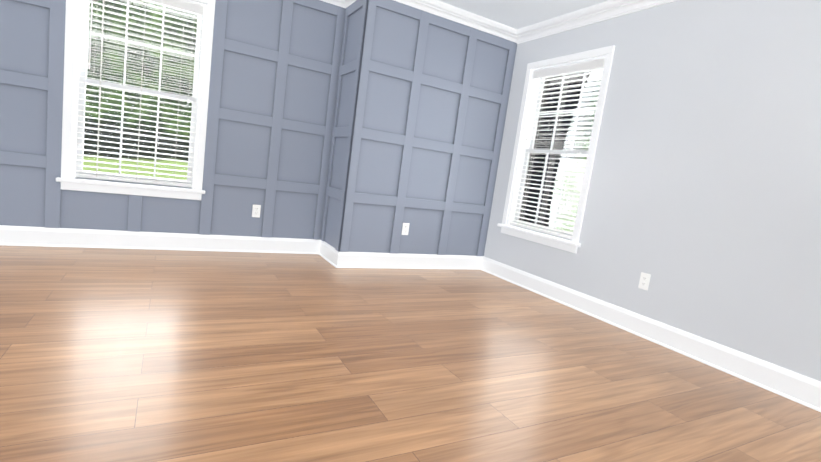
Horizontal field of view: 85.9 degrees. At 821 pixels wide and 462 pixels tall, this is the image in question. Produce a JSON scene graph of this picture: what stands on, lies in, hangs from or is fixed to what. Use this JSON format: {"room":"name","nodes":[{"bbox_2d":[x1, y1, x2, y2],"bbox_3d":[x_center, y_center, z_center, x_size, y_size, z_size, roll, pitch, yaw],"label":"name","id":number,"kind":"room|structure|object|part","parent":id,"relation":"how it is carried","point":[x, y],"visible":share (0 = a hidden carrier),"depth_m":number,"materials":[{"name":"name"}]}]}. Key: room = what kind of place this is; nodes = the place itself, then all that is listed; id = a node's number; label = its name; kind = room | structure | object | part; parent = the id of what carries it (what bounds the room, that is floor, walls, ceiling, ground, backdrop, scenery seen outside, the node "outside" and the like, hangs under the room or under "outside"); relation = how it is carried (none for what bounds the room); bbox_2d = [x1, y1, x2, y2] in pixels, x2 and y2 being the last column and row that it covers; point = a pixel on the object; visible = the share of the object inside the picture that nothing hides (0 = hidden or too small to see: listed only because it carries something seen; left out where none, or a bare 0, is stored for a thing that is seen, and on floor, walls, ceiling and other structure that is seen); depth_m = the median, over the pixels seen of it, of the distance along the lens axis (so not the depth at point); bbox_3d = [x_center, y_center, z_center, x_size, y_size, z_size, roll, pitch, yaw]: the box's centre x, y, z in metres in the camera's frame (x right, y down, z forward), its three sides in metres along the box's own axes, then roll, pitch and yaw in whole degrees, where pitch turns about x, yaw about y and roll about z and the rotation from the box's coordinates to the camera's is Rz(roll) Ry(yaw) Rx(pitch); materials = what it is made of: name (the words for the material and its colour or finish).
{"room":"empty bedroom","nodes":[
{"label":"empty bedroom","id":0,"kind":"room"},
{"bbox_2d":[0,0,336,238],"bbox_3d":[-2.195,-1.070,3.558,3.235,2.440,0.160,3,9,-29],"label":"wall","id":1,"kind":"structure","parent":0,"point":[247,86],"depth_m":3.82,"materials":[{"name":"blue paint"}]},
{"bbox_2d":[56,0,215,199],"bbox_3d":[-2.159,-1.121,3.535,1.020,1.665,0.215,3,9,-29],"label":"window","id":2,"kind":"structure","parent":1,"relation":"in","point":[76,80],"depth_m":3.52,"materials":[{"name":"white wood"}]},
{"bbox_2d":[0,225,319,253],"bbox_3d":[-2.290,0.075,3.634,3.205,0.145,0.028,3,9,-29],"label":"baseboard","id":3,"kind":"structure","parent":1,"relation":"attached to","point":[9,235],"depth_m":3.68,"materials":[{"name":"white wood"}]},
{"bbox_2d":[252,205,260,217],"bbox_3d":[-1.422,-0.183,4.065,0.072,0.117,0.007,3,9,-29],"label":"outlet","id":4,"kind":"object","parent":1,"relation":"attached to","point":[256,209],"visible":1,"depth_m":4.06,"materials":[{"name":"white plastic"}]},
{"bbox_2d":[0,0,516,255],"bbox_3d":[-1.316,-0.988,3.638,4.855,2.200,0.559,3,9,-29],"label":"batten","id":5,"kind":"object","parent":1,"relation":"attached to","point":[362,65],"visible":1,"depth_m":3.95,"materials":[{"name":"blue paint"}]},
{"bbox_2d":[320,0,345,7],"bbox_3d":[-1.928,-2.191,3.326,3.115,0.104,0.090,3,9,-29],"label":"crown molding","id":6,"kind":"structure","parent":1,"relation":"attached to","point":[335,2],"depth_m":4.04,"materials":[{"name":"white wood"}]},
{"bbox_2d":[0,245,820,461],"bbox_3d":[0.202,0.926,0.712,5.175,0.100,8.050,3,9,-29],"label":"floor","id":7,"kind":"structure","parent":0,"point":[125,355],"depth_m":2.03,"materials":[{"name":"brown wood"}]},
{"bbox_2d":[324,6,507,255],"bbox_3d":[0.119,-0.889,4.545,1.780,2.440,0.700,3,9,-29],"label":"wall","id":8,"kind":"structure","parent":0,"point":[394,41],"depth_m":4.13,"materials":[{"name":"blue paint"}]},
{"bbox_2d":[316,240,334,263],"bbox_3d":[-0.774,0.208,4.170,0.028,0.145,0.480,3,9,-29],"label":"baseboard","id":9,"kind":"structure","parent":8,"relation":"attached to","point":[324,249],"depth_m":4.25,"materials":[{"name":"white wood"}]},
{"bbox_2d":[340,0,355,7],"bbox_3d":[-0.480,-2.062,3.825,0.090,0.104,0.420,3,9,-29],"label":"crown molding","id":10,"kind":"structure","parent":8,"relation":"attached to","point":[345,3],"depth_m":4.05,"materials":[{"name":"white wood"}]},
{"bbox_2d":[401,223,409,234],"bbox_3d":[-0.047,-0.019,4.224,0.072,0.117,0.007,3,9,-29],"label":"outlet","id":11,"kind":"object","parent":8,"relation":"attached to","point":[405,229],"visible":1,"depth_m":4.22,"materials":[{"name":"white plastic"}]},
{"bbox_2d":[332,249,483,269],"bbox_3d":[0.032,0.297,4.322,1.593,0.145,0.028,3,9,-29],"label":"baseboard","id":12,"kind":"structure","parent":8,"relation":"attached to","point":[339,259],"depth_m":4.26,"materials":[{"name":"white wood"}]},
{"bbox_2d":[394,0,516,41],"bbox_3d":[0.301,-1.975,3.962,1.595,0.104,0.090,3,9,-29],"label":"crown molding","id":13,"kind":"structure","parent":8,"relation":"attached to","point":[435,7],"depth_m":4.06,"materials":[{"name":"white wood"}]},
{"bbox_2d":[438,0,608,28],"bbox_3d":[0.540,-1.569,0.379,5.175,0.100,8.050,3,9,-29],"label":"ceiling","id":14,"kind":"structure","parent":0,"point":[517,14],"depth_m":3.83,"materials":[{"name":"white paint"}]},
{"bbox_2d":[484,0,820,380],"bbox_3d":[2.722,-0.126,1.464,0.160,2.440,7.350,3,9,-29],"label":"wall","id":15,"kind":"structure","parent":0,"point":[703,206],"depth_m":2.82,"materials":[{"name":"grey paint"}]},
{"bbox_2d":[497,45,614,252],"bbox_3d":[1.313,-0.713,3.995,0.215,1.665,1.010,3,9,-29],"label":"window","id":16,"kind":"structure","parent":15,"relation":"in","point":[573,245],"depth_m":4.03,"materials":[{"name":"white wood"}]},
{"bbox_3d":[1.321,-0.718,3.998,0.148,1.497,0.804,3,9,-29],"label":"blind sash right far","id":17,"kind":"part","parent":16,"relation":"part of","materials":[{"name":"white plastic"}]},
{"bbox_2d":[513,0,676,43],"bbox_3d":[2.730,-1.294,1.319,0.090,0.104,7.190,3,9,-29],"label":"crown molding","id":18,"kind":"structure","parent":15,"relation":"attached to","point":[605,10],"depth_m":3.67,"materials":[{"name":"white wood"}]},
{"bbox_2d":[638,272,650,290],"bbox_3d":[1.663,0.358,3.134,0.007,0.117,0.072,3,9,-29],"label":"outlet","id":19,"kind":"object","parent":15,"relation":"attached to","point":[644,281],"visible":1,"depth_m":3.13,"materials":[{"name":"white plastic"}]},
{"bbox_2d":[480,257,820,411],"bbox_3d":[2.450,0.982,1.637,0.028,0.145,7.190,3,9,-29],"label":"baseboard","id":20,"kind":"structure","parent":15,"relation":"attached to","point":[792,385],"depth_m":2.89,"materials":[{"name":"white wood"}]},
{"label":"outside","id":21,"kind":"structure","parent":0,"visible":0},
{"bbox_2d":[83,0,197,179],"bbox_3d":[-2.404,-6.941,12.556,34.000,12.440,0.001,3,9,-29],"label":"trees","id":22,"kind":"object","parent":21,"point":[184,76],"depth_m":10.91,"materials":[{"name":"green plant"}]},
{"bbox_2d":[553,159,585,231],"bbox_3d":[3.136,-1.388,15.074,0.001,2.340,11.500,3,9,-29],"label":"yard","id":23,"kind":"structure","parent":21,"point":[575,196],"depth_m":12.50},
{"bbox_2d":[565,70,602,158],"bbox_3d":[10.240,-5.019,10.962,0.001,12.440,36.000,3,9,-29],"label":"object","id":24,"kind":"structure","parent":21,"point":[588,125],"depth_m":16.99,"materials":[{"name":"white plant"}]}
]}

